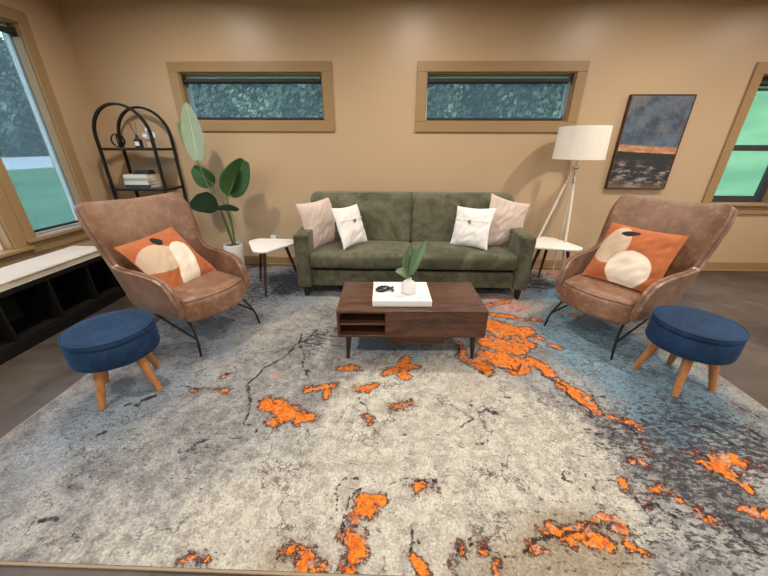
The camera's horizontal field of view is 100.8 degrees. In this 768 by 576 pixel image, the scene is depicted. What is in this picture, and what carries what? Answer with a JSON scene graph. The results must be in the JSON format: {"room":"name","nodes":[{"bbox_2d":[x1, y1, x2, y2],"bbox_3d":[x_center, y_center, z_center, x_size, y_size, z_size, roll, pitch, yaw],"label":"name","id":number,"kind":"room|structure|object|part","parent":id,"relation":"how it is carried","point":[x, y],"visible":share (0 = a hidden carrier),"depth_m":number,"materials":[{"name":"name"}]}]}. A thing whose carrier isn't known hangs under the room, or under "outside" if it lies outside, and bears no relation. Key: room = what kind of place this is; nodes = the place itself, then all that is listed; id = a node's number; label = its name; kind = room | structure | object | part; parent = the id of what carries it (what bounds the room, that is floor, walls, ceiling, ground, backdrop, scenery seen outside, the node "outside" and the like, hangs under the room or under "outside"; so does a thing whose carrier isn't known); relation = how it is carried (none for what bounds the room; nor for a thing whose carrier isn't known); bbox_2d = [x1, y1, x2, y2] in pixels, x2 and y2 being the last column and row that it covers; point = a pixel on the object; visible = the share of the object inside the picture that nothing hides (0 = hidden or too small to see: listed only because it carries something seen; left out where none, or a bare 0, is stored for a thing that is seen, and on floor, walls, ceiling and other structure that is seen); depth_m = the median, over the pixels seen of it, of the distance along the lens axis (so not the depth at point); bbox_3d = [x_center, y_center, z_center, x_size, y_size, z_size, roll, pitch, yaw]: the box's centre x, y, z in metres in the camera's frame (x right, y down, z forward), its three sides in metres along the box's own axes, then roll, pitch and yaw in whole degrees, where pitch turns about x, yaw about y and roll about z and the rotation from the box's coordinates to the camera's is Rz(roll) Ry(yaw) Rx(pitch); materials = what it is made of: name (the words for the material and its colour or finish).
{"room":"living room","nodes":[
{"label":"living room","id":0,"kind":"room"},
{"bbox_2d":[0,0,120,256],"bbox_3d":[-3.600,0.018,-0.140,0.170,3.050,8.725,1,24,1],"label":"wall","id":1,"kind":"structure","parent":0,"point":[45,18],"depth_m":3.42,"materials":[{"name":"beige paint"}]},
{"bbox_2d":[0,183,35,267],"bbox_3d":[-3.494,-1.094,2.296,0.220,2.165,0.883,1,24,1],"label":"window","id":2,"kind":"structure","parent":1,"relation":"in","point":[12,231],"depth_m":2.92,"materials":[{"name":"beige paint"}]},
{"bbox_3d":[-3.455,-0.220,2.683,0.135,0.031,0.883,1,24,1],"label":"sill","id":3,"kind":"part","parent":2,"relation":"part of","materials":[{"name":"beige paint"}]},
{"bbox_2d":[0,4,92,253],"bbox_3d":[-3.470,-1.460,3.047,0.220,2.105,0.865,1,24,1],"label":"window","id":4,"kind":"structure","parent":1,"relation":"in","point":[45,240],"depth_m":3.20,"materials":[{"name":"beige paint"}]},
{"bbox_2d":[0,25,78,232],"bbox_3d":[-3.461,-1.473,3.033,0.063,1.803,0.610,1,24,1],"label":"roller shade","id":5,"kind":"object","parent":4,"relation":"attached to","point":[11,30],"visible":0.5,"depth_m":2.97,"materials":[{"name":"fabric"}]},
{"bbox_3d":[-3.431,-0.615,3.422,0.135,0.031,0.865,1,24,1],"label":"sill","id":6,"kind":"part","parent":4,"relation":"part of","materials":[{"name":"beige paint"}]},
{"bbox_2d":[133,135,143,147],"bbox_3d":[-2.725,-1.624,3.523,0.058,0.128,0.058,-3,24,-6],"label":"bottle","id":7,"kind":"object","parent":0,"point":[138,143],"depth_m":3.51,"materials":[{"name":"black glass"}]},
{"bbox_2d":[0,265,767,575],"bbox_3d":[1.081,1.539,0.390,9.550,0.120,9.065,1,24,1],"label":"floor","id":8,"kind":"structure","parent":0,"point":[33,378],"depth_m":2.37,"materials":[{"name":"concrete"}]},
{"bbox_2d":[0,255,125,364],"bbox_3d":[-3.053,0.442,2.065,0.380,0.490,2.900,1,24,1],"label":"storage bench","id":9,"kind":"object","parent":8,"relation":"on","point":[35,311],"visible":0.69,"depth_m":2.80,"materials":[{"name":"black paint"}]},
{"bbox_2d":[0,246,99,291],"bbox_3d":[-3.049,0.182,1.950,0.376,0.076,2.890,1,24,1],"label":"bench cushion","id":10,"kind":"object","parent":9,"relation":"on","point":[14,275],"visible":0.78,"depth_m":2.75,"materials":[{"name":"beige fabric"}]},
{"bbox_2d":[92,102,188,203],"bbox_3d":[-2.796,-1.113,3.824,0.632,1.906,0.360,1,24,1],"label":"shelf unit","id":11,"kind":"object","parent":8,"relation":"on","point":[154,149],"visible":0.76,"depth_m":3.59,"materials":[{"name":"black metal"}]},
{"bbox_2d":[110,133,125,147],"bbox_3d":[-2.950,-1.635,3.526,0.138,0.143,0.138,1,24,1],"label":"ring ornament","id":12,"kind":"object","parent":11,"relation":"on","point":[115,134],"visible":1,"depth_m":3.52,"materials":[{"name":"black metal"}]},
{"bbox_2d":[127,122,143,147],"bbox_3d":[-2.744,-1.689,3.493,0.105,0.271,0.070,1,24,1],"label":"reed diffuser","id":13,"kind":"object","parent":11,"relation":"on","point":[138,142],"visible":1,"depth_m":3.50,"materials":[{"name":"black glass"}]},
{"bbox_3d":[-2.794,-1.579,3.617,0.608,0.024,0.346,1,24,1],"label":"rail","id":14,"kind":"part","parent":11,"relation":"part of","materials":[{"name":"black metal"}]},
{"bbox_2d":[126,183,161,187],"bbox_3d":[-2.827,-1.216,3.766,0.282,0.036,0.243,0,24,-1],"label":"book","id":15,"kind":"object","parent":11,"relation":"on","point":[159,184],"visible":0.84,"depth_m":3.66,"materials":[{"name":"paper"}]},
{"bbox_2d":[124,180,161,184],"bbox_3d":[-2.832,-1.251,3.751,0.282,0.040,0.243,2,24,3],"label":"book","id":16,"kind":"object","parent":15,"relation":"on","point":[155,181],"visible":0.85,"depth_m":3.65,"materials":[{"name":"white paper"}]},
{"bbox_2d":[124,177,160,180],"bbox_3d":[-2.826,-1.284,3.736,0.286,0.032,0.233,0,24,0],"label":"book","id":17,"kind":"object","parent":16,"relation":"on","point":[153,178],"visible":0.84,"depth_m":3.63,"materials":[{"name":"grey paper"}]},
{"bbox_2d":[123,173,159,177],"bbox_3d":[-2.831,-1.315,3.723,0.272,0.036,0.233,1,24,1],"label":"book","id":18,"kind":"object","parent":17,"relation":"on","point":[156,174],"visible":0.88,"depth_m":3.62,"materials":[{"name":"beige paper"}]},
{"bbox_2d":[133,170,155,174],"bbox_3d":[-2.800,-1.353,3.707,0.191,0.046,0.127,1,24,1],"label":"box","id":19,"kind":"object","parent":18,"relation":"on","point":[147,172],"visible":0.96,"depth_m":3.66,"materials":[{"name":"black metal"}]},
{"bbox_3d":[-2.796,-1.189,3.790,0.608,0.024,0.346,1,24,1],"label":"rail","id":20,"kind":"part","parent":11,"relation":"part of","materials":[{"name":"black metal"}]},
{"bbox_2d":[142,127,156,147],"bbox_3d":[-2.623,-1.682,3.560,0.132,0.205,0.132,1,24,1],"label":"round vase","id":21,"kind":"object","parent":11,"relation":"on","point":[145,135],"visible":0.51,"depth_m":3.53,"materials":[{"name":"beige ceramic"}]},
{"bbox_2d":[0,265,767,575],"bbox_3d":[0.163,0.415,2.748,4.529,0.010,3.392,1,24,1],"label":"area rug","id":22,"kind":"object","parent":8,"relation":"on","point":[272,449],"visible":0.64,"depth_m":1.68,"materials":[{"name":"grey carpet"}]},
{"bbox_2d":[57,309,162,410],"bbox_3d":[-1.704,0.447,2.058,0.464,0.484,0.464,4,24,9],"label":"ottoman","id":23,"kind":"object","parent":22,"relation":"on","point":[97,345],"visible":1,"depth_m":1.91,"materials":[{"name":"blue fabric"}]},
{"bbox_3d":[-1.733,0.597,1.944,0.057,0.302,0.121,4,24,9],"label":"leg","id":24,"kind":"part","parent":23,"relation":"part of","materials":[{"name":"orange wood"}]},
{"bbox_3d":[-1.704,0.251,1.971,0.462,0.055,0.462,4,24,9],"label":"lid","id":25,"kind":"part","parent":23,"relation":"part of","materials":[{"name":"blue fabric"}]},
{"bbox_3d":[-1.870,0.518,2.120,0.121,0.302,0.057,4,24,9],"label":"leg","id":26,"kind":"part","parent":23,"relation":"part of","materials":[{"name":"orange wood"}]},
{"bbox_3d":[-1.540,0.542,2.070,0.121,0.302,0.057,4,24,9],"label":"leg","id":27,"kind":"part","parent":23,"relation":"part of","materials":[{"name":"orange wood"}]},
{"bbox_3d":[-1.677,0.463,2.246,0.057,0.302,0.121,4,24,9],"label":"leg","id":28,"kind":"part","parent":23,"relation":"part of","materials":[{"name":"orange wood"}]},
{"bbox_2d":[74,192,260,356],"bbox_3d":[-1.700,-0.169,2.672,0.972,1.108,0.838,12,27,25],"label":"armchair","id":29,"kind":"object","parent":22,"relation":"on","point":[109,224],"visible":0.91,"depth_m":2.54,"materials":[{"name":"brown leather"}]},
{"bbox_2d":[114,227,216,288],"bbox_3d":[-1.760,-0.233,2.623,0.358,0.425,0.551,6,25,12],"label":"cushion","id":30,"kind":"object","parent":29,"relation":"on","point":[164,255],"visible":0.91,"depth_m":2.54,"materials":[{"name":"orange fabric"}]},
{"bbox_3d":[-1.469,0.370,2.460,0.026,0.293,0.184,-21,32,-40],"label":"leg","id":31,"kind":"part","parent":29,"relation":"part of","materials":[{"name":"black metal"}]},
{"bbox_3d":[-1.618,0.020,2.709,0.774,0.224,0.565,12,27,25],"label":"seat","id":32,"kind":"part","parent":29,"relation":"part of","materials":[{"name":"brown leather"}]},
{"bbox_3d":[-1.230,0.186,2.878,0.184,0.293,0.026,4,24,9],"label":"leg","id":33,"kind":"part","parent":29,"relation":"part of","materials":[{"name":"black metal"}]},
{"bbox_2d":[177,102,249,264],"bbox_3d":[-1.886,-1.075,3.720,0.730,1.904,0.362,-4,24,-9],"label":"potted plant","id":34,"kind":"object","parent":22,"relation":"on","point":[234,180],"visible":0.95,"depth_m":3.64,"materials":[{"name":"green plant"}]},
{"bbox_3d":[-1.986,-0.981,3.788,0.203,1.022,0.094,1,24,1],"label":"stem","id":35,"kind":"part","parent":34,"relation":"part of","materials":[{"name":"green plant"}]},
{"bbox_3d":[-1.938,-0.878,3.849,0.158,0.782,0.045,1,24,1],"label":"stem","id":36,"kind":"part","parent":34,"relation":"part of","materials":[{"name":"green plant"}]},
{"bbox_3d":[-1.929,-0.754,3.893,0.029,0.522,0.085,18,30,35],"label":"stem","id":37,"kind":"part","parent":34,"relation":"part of","materials":[{"name":"green plant"}]},
{"bbox_3d":[-1.865,-0.827,3.884,0.024,0.661,0.071,-15,28,-31],"label":"stem","id":38,"kind":"part","parent":34,"relation":"part of","materials":[{"name":"green plant"}]},
{"bbox_3d":[-1.864,-0.739,3.883,0.025,0.502,0.093,-3,24,-8],"label":"stem","id":39,"kind":"part","parent":34,"relation":"part of","materials":[{"name":"green plant"}]},
{"bbox_3d":[-1.915,-0.394,4.088,0.236,0.362,0.236,1,24,1],"label":"pot","id":40,"kind":"part","parent":34,"relation":"part of","materials":[{"name":"white ceramic"}]},
{"bbox_2d":[249,238,296,296],"bbox_3d":[-1.262,-0.236,3.559,0.548,0.513,0.502,2,24,3],"label":"side table","id":41,"kind":"object","parent":22,"relation":"on","point":[260,246],"visible":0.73,"depth_m":3.47,"materials":[{"name":"white paint"}]},
{"bbox_3d":[-1.439,-0.298,3.721,0.154,0.493,0.037,17,29,33],"label":"leg","id":42,"kind":"part","parent":41,"relation":"part of","materials":[{"name":"brown wood"}]},
{"bbox_3d":[-1.273,-0.158,3.408,0.038,0.494,0.154,2,24,3],"label":"leg","id":43,"kind":"part","parent":41,"relation":"part of","materials":[{"name":"brown wood"}]},
{"bbox_3d":[-1.064,-0.287,3.700,0.154,0.493,0.037,-13,27,-27],"label":"leg","id":44,"kind":"part","parent":41,"relation":"part of","materials":[{"name":"brown wood"}]},
{"bbox_2d":[336,282,488,358],"bbox_3d":[0.201,0.254,2.569,1.080,0.431,0.530,0,24,0],"label":"coffee table","id":45,"kind":"object","parent":22,"relation":"on","point":[457,310],"visible":0.97,"depth_m":2.33,"materials":[{"name":"brown wood"}]},
{"bbox_3d":[-0.329,0.157,2.529,0.018,0.187,0.526,0,24,0],"label":"panel","id":46,"kind":"part","parent":45,"relation":"part of","materials":[{"name":"brown wood"}]},
{"bbox_3d":[-0.265,0.439,2.422,0.047,0.208,0.047,0,24,0],"label":"leg","id":47,"kind":"part","parent":45,"relation":"part of","materials":[{"name":"brown wood"}]},
{"bbox_2d":[340,313,384,324],"bbox_3d":[-0.157,0.162,2.524,0.327,0.015,0.498,0,24,0],"label":"shelf","id":48,"kind":"object","parent":45,"relation":"attached to","point":[346,318],"depth_m":2.35,"materials":[{"name":"brown wood"}]},
{"bbox_2d":[372,282,431,306],"bbox_3d":[0.131,0.044,2.448,0.430,0.050,0.350,0,24,0],"label":"serving tray","id":49,"kind":"object","parent":45,"relation":"on","point":[421,297],"visible":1,"depth_m":2.36,"materials":[{"name":"white paint"}]},
{"bbox_2d":[376,285,393,291],"bbox_3d":[0.006,0.002,2.468,0.144,0.039,0.087,-1,24,-2],"label":"ornament","id":50,"kind":"object","parent":49,"relation":"on","point":[381,286],"visible":1,"depth_m":2.45,"materials":[{"name":"black metal"}]},
{"bbox_2d":[401,277,416,294],"bbox_3d":[0.187,-0.019,2.410,0.122,0.124,0.122,1,24,1],"label":"bud vase","id":51,"kind":"object","parent":49,"relation":"on","point":[408,286],"visible":0.91,"depth_m":2.37,"materials":[{"name":"white ceramic"}]},
{"bbox_2d":[395,241,426,278],"bbox_3d":[0.198,-0.189,2.327,0.229,0.309,0.088,-6,25,-13],"label":"leafy sprig","id":52,"kind":"object","parent":51,"relation":"on","point":[412,258],"visible":0.99,"depth_m":2.33,"materials":[{"name":"green plant"}]},
{"bbox_3d":[0.201,0.252,2.575,1.080,0.018,0.518,0,24,0],"label":"panel","id":53,"kind":"part","parent":45,"relation":"part of","materials":[{"name":"brown wood"}]},
{"bbox_3d":[0.366,0.268,2.298,0.715,0.191,0.018,0,24,0],"label":"panel","id":54,"kind":"part","parent":45,"relation":"part of","materials":[{"name":"brown wood"}]},
{"bbox_3d":[0.666,0.443,2.423,0.047,0.208,0.047,0,24,0],"label":"leg","id":55,"kind":"part","parent":45,"relation":"part of","materials":[{"name":"brown wood"}]},
{"bbox_3d":[0.733,0.162,2.530,0.018,0.187,0.526,0,24,0],"label":"panel","id":56,"kind":"part","parent":45,"relation":"part of","materials":[{"name":"brown wood"}]},
{"bbox_2d":[293,191,536,298],"bbox_3d":[0.305,-0.516,3.583,2.420,1.013,0.887,1,24,1],"label":"sofa","id":57,"kind":"object","parent":22,"relation":"on","point":[392,221],"visible":0.7,"depth_m":3.37,"materials":[{"name":"green fabric"}]},
{"bbox_3d":[-0.830,-0.436,3.642,0.150,0.589,0.800,1,24,1],"label":"arm","id":58,"kind":"part","parent":57,"relation":"part of","materials":[{"name":"green fabric"}]},
{"bbox_3d":[-0.841,0.024,3.463,0.057,0.115,0.057,1,24,1],"label":"leg","id":59,"kind":"part","parent":57,"relation":"part of","materials":[{"name":"brown wood"}]},
{"bbox_2d":[296,198,335,248],"bbox_3d":[-0.703,-0.715,3.536,0.189,0.546,0.549,14,28,29],"label":"throw pillow","id":60,"kind":"object","parent":57,"relation":"on","point":[317,216],"visible":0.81,"depth_m":3.44,"materials":[{"name":"fabric"}]},
{"bbox_2d":[331,204,366,249],"bbox_3d":[-0.358,-0.668,3.425,0.209,0.429,0.464,12,27,25],"label":"throw pillow","id":61,"kind":"object","parent":57,"relation":"on","point":[348,220],"visible":1,"depth_m":3.33,"materials":[{"name":"white fabric"}]},
{"bbox_2d":[310,240,409,268],"bbox_3d":[-0.228,-0.392,3.528,1.062,0.199,0.654,1,24,1],"label":"seat cushion","id":62,"kind":"object","parent":57,"relation":"on","point":[370,254],"depth_m":3.26,"materials":[{"name":"green fabric"}]},
{"bbox_2d":[314,192,410,241],"bbox_3d":[-0.245,-0.819,3.697,1.109,0.556,0.295,1,24,1],"label":"cushion","id":63,"kind":"object","parent":57,"relation":"on","point":[385,216],"depth_m":3.59,"materials":[{"name":"green fabric"}]},
{"bbox_3d":[0.316,-0.719,3.907,2.300,0.890,0.130,1,24,1],"label":"frame","id":64,"kind":"part","parent":57,"relation":"part of","materials":[{"name":"green fabric"}]},
{"bbox_3d":[0.305,-0.248,3.723,2.120,0.170,0.800,1,24,1],"label":"seat","id":65,"kind":"part","parent":57,"relation":"part of","materials":[{"name":"green fabric"}]},
{"bbox_2d":[411,193,510,241],"bbox_3d":[0.870,-0.801,3.667,1.109,0.556,0.295,1,24,1],"label":"cushion","id":66,"kind":"object","parent":57,"relation":"on","point":[433,215],"depth_m":3.57,"materials":[{"name":"green fabric"}]},
{"bbox_2d":[410,241,516,269],"bbox_3d":[0.831,-0.375,3.502,1.062,0.199,0.654,1,24,1],"label":"seat cushion","id":67,"kind":"object","parent":57,"relation":"on","point":[438,255],"depth_m":3.22,"materials":[{"name":"green fabric"}]},
{"bbox_2d":[450,206,495,249],"bbox_3d":[0.933,-0.644,3.389,0.458,0.438,0.210,18,29,34],"label":"throw pillow","id":68,"kind":"object","parent":57,"relation":"on","point":[472,226],"visible":1,"depth_m":3.32,"materials":[{"name":"white fabric"}]},
{"bbox_2d":[487,194,529,246],"bbox_3d":[1.321,-0.693,3.482,0.679,0.675,0.171,-9,26,-21],"label":"throw pillow","id":69,"kind":"object","parent":57,"relation":"on","point":[508,214],"visible":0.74,"depth_m":3.40,"materials":[{"name":"fabric"}]},
{"bbox_3d":[1.428,0.058,3.408,0.057,0.115,0.057,1,24,1],"label":"leg","id":70,"kind":"part","parent":57,"relation":"part of","materials":[{"name":"brown wood"}]},
{"bbox_3d":[1.439,-0.401,3.587,0.150,0.589,0.800,1,24,1],"label":"arm","id":71,"kind":"part","parent":57,"relation":"part of","materials":[{"name":"green fabric"}]},
{"bbox_2d":[529,237,582,276],"bbox_3d":[1.895,-0.283,3.699,0.548,0.513,0.502,6,25,12],"label":"side table","id":72,"kind":"object","parent":22,"relation":"on","point":[543,243],"visible":0.66,"depth_m":3.51,"materials":[{"name":"white wood"}]},
{"bbox_3d":[1.675,-0.230,3.599,0.154,0.493,0.037,-8,25,-18],"label":"leg","id":73,"kind":"part","parent":72,"relation":"part of","materials":[{"name":"brown wood"}]},
{"bbox_3d":[1.935,-0.341,3.854,0.038,0.494,0.154,6,25,12],"label":"leg","id":74,"kind":"part","parent":72,"relation":"part of","materials":[{"name":"brown wood"}]},
{"bbox_2d":[537,125,612,269],"bbox_3d":[2.046,-0.884,3.615,0.715,1.703,0.504,-20,31,-38],"label":"floor lamp","id":75,"kind":"object","parent":22,"relation":"on","point":[581,142],"visible":0.98,"depth_m":3.22,"materials":[{"name":"white fabric"}]},
{"bbox_3d":[1.820,-0.618,3.714,0.412,1.134,0.027,-5,24,-11],"label":"leg","id":76,"kind":"part","parent":75,"relation":"part of","materials":[{"name":"white wood"}]},
{"bbox_3d":[2.182,-0.700,3.904,0.027,1.132,0.265,15,28,29],"label":"leg","id":77,"kind":"part","parent":75,"relation":"part of","materials":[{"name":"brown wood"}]},
{"bbox_3d":[2.053,-0.560,3.587,0.027,1.132,0.300,4,24,9],"label":"leg","id":78,"kind":"part","parent":75,"relation":"part of","materials":[{"name":"white wood"}]},
{"bbox_3d":[2.092,-1.534,3.369,0.504,0.315,0.504,1,24,1],"label":"lamp shade","id":79,"kind":"part","parent":75,"relation":"part of","materials":[{"name":"white fabric"}]},
{"bbox_2d":[543,194,737,359],"bbox_3d":[2.027,-0.151,2.669,0.972,1.108,0.838,-13,27,-27],"label":"armchair","id":80,"kind":"object","parent":22,"relation":"on","point":[706,225],"visible":0.83,"depth_m":2.53,"materials":[{"name":"brown leather"}]},
{"bbox_3d":[1.553,0.206,2.861,0.184,0.293,0.026,-4,24,-10],"label":"leg","id":81,"kind":"part","parent":80,"relation":"part of","materials":[{"name":"black metal"}]},
{"bbox_3d":[1.945,0.039,2.704,0.774,0.224,0.565,-13,27,-27],"label":"seat","id":82,"kind":"part","parent":80,"relation":"part of","materials":[{"name":"brown leather"}]},
{"bbox_3d":[1.806,0.390,2.451,0.026,0.293,0.184,21,31,38],"label":"leg","id":83,"kind":"part","parent":80,"relation":"part of","materials":[{"name":"black metal"}]},
{"bbox_2d":[582,222,688,291],"bbox_3d":[2.002,-0.253,2.572,0.307,0.434,0.530,-16,29,-33],"label":"cushion","id":84,"kind":"object","parent":80,"relation":"on","point":[634,258],"visible":0.97,"depth_m":2.51,"materials":[{"name":"orange fabric"}]},
{"bbox_2d":[632,305,749,397],"bbox_3d":[2.033,0.424,2.149,0.464,0.484,0.464,16,29,32],"label":"ottoman","id":85,"kind":"object","parent":22,"relation":"on","point":[691,334],"visible":1,"depth_m":2.01,"materials":[{"name":"blue fabric"}]},
{"bbox_3d":[1.896,0.467,2.275,0.121,0.302,0.057,16,29,32],"label":"leg","id":86,"kind":"part","parent":85,"relation":"part of","materials":[{"name":"orange wood"}]},
{"bbox_3d":[2.130,0.452,2.311,0.057,0.302,0.121,16,29,32],"label":"leg","id":87,"kind":"part","parent":85,"relation":"part of","materials":[{"name":"orange wood"}]},
{"bbox_3d":[1.935,0.562,2.061,0.057,0.302,0.121,16,29,32],"label":"leg","id":88,"kind":"part","parent":85,"relation":"part of","materials":[{"name":"orange wood"}]},
{"bbox_3d":[2.034,0.228,2.062,0.462,0.055,0.462,16,29,32],"label":"lid","id":89,"kind":"part","parent":85,"relation":"part of","materials":[{"name":"blue fabric"}]},
{"bbox_3d":[2.169,0.547,2.097,0.121,0.302,0.057,16,29,32],"label":"leg","id":90,"kind":"part","parent":85,"relation":"part of","materials":[{"name":"orange wood"}]},
{"bbox_2d":[58,0,767,261],"bbox_3d":[1.215,-1.714,3.809,9.550,3.050,0.170,1,24,1],"label":"wall","id":91,"kind":"structure","parent":0,"point":[711,50],"depth_m":3.49,"materials":[{"name":"beige paint"}]},
{"bbox_2d":[165,61,334,131],"bbox_3d":[-1.479,-2.183,3.670,1.817,0.682,0.187,1,24,1],"label":"window","id":92,"kind":"structure","parent":91,"relation":"in","point":[250,69],"depth_m":3.58,"materials":[{"name":"beige paint"}]},
{"bbox_2d":[182,76,322,119],"bbox_3d":[-1.481,-2.171,3.648,1.567,0.426,0.063,1,24,1],"label":"roller shade","id":93,"kind":"object","parent":92,"relation":"attached to","point":[185,81],"visible":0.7,"depth_m":3.57,"materials":[{"name":"fabric"}]},
{"bbox_3d":[-1.479,-2.204,3.703,1.571,0.454,0.050,1,24,1],"label":"sash frame","id":94,"kind":"part","parent":92,"relation":"part of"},
{"bbox_2d":[415,61,589,132],"bbox_3d":[1.271,-2.140,3.603,1.826,0.682,0.187,1,24,1],"label":"window","id":95,"kind":"structure","parent":91,"relation":"in","point":[433,69],"depth_m":3.52,"materials":[{"name":"beige paint"}]},
{"bbox_3d":[1.272,-2.162,3.636,1.586,0.454,0.050,1,24,1],"label":"sash frame","id":96,"kind":"part","parent":95,"relation":"part of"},
{"bbox_2d":[427,76,573,120],"bbox_3d":[1.270,-2.127,3.577,1.582,0.426,0.072,1,24,1],"label":"roller shade","id":97,"kind":"object","parent":95,"relation":"attached to","point":[569,81],"visible":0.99,"depth_m":3.50,"materials":[{"name":"fabric"}]},
{"bbox_2d":[244,255,767,271],"bbox_3d":[1.206,-0.338,4.313,9.210,0.125,0.026,1,24,1],"label":"baseboard","id":98,"kind":"structure","parent":91,"relation":"attached to","point":[249,260],"depth_m":4.26,"materials":[{"name":"beige paint"}]},
{"bbox_2d":[604,94,696,188],"bbox_3d":[3.034,-1.655,3.657,0.690,0.984,0.052,1,24,1],"label":"framed painting","id":99,"kind":"object","parent":91,"relation":"attached to","point":[653,126],"visible":1,"depth_m":3.62,"materials":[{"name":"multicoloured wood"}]},
{"bbox_2d":[701,62,767,214],"bbox_3d":[4.388,-1.667,3.698,0.980,1.576,0.220,1,24,1],"label":"window","id":100,"kind":"structure","parent":91,"relation":"in","point":[758,203],"depth_m":3.75,"materials":[{"name":"beige paint"}]},
{"bbox_3d":[4.383,-1.037,3.932,0.980,0.031,0.135,1,24,1],"label":"sill","id":101,"kind":"part","parent":100,"relation":"part of","materials":[{"name":"beige paint"}]},
{"bbox_3d":[4.382,-1.695,3.746,0.691,1.324,0.050,1,24,1],"label":"sash frame","id":102,"kind":"part","parent":100,"relation":"part of","materials":[{"name":"brown metal"}]},
{"bbox_2d":[757,81,767,90],"bbox_3d":[4.382,-2.205,3.450,0.687,0.108,0.063,1,24,1],"label":"roller shade","id":103,"kind":"object","parent":100,"relation":"attached to","point":[763,83],"visible":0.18,"depth_m":3.44,"materials":[{"name":"fabric"}]},
{"label":"outside","id":104,"kind":"structure","parent":0,"visible":0},
{"bbox_2d":[1,86,767,229],"bbox_3d":[0.590,-12.320,16.402,150.000,12.700,120.000,1,24,1],"label":"lawn","id":105,"kind":"structure","parent":104,"point":[40,192],"depth_m":13.23,"materials":[{"name":"green plant"}]},
{"bbox_2d":[0,36,48,156],"bbox_3d":[-64.527,-23.656,31.444,16.400,21.378,91.143,1,24,1],"label":"woodland","id":106,"kind":"object","parent":105,"relation":"on","point":[20,135],"visible":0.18,"depth_m":52.19,"materials":[{"name":"green plant"}]},
{"bbox_2d":[189,78,565,117],"bbox_3d":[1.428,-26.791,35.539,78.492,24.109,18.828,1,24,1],"label":"hedge","id":107,"kind":"object","parent":105,"relation":"on","point":[213,100],"visible":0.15,"depth_m":34.70,"materials":[{"name":"green plant"}]},
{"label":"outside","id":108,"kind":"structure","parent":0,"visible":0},
{"bbox_2d":[1,156,53,169],"bbox_3d":[-42.805,-8.811,23.694,29.000,0.100,108.000,1,24,1],"label":"road","id":109,"kind":"structure","parent":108,"point":[10,163],"depth_m":33.79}
]}

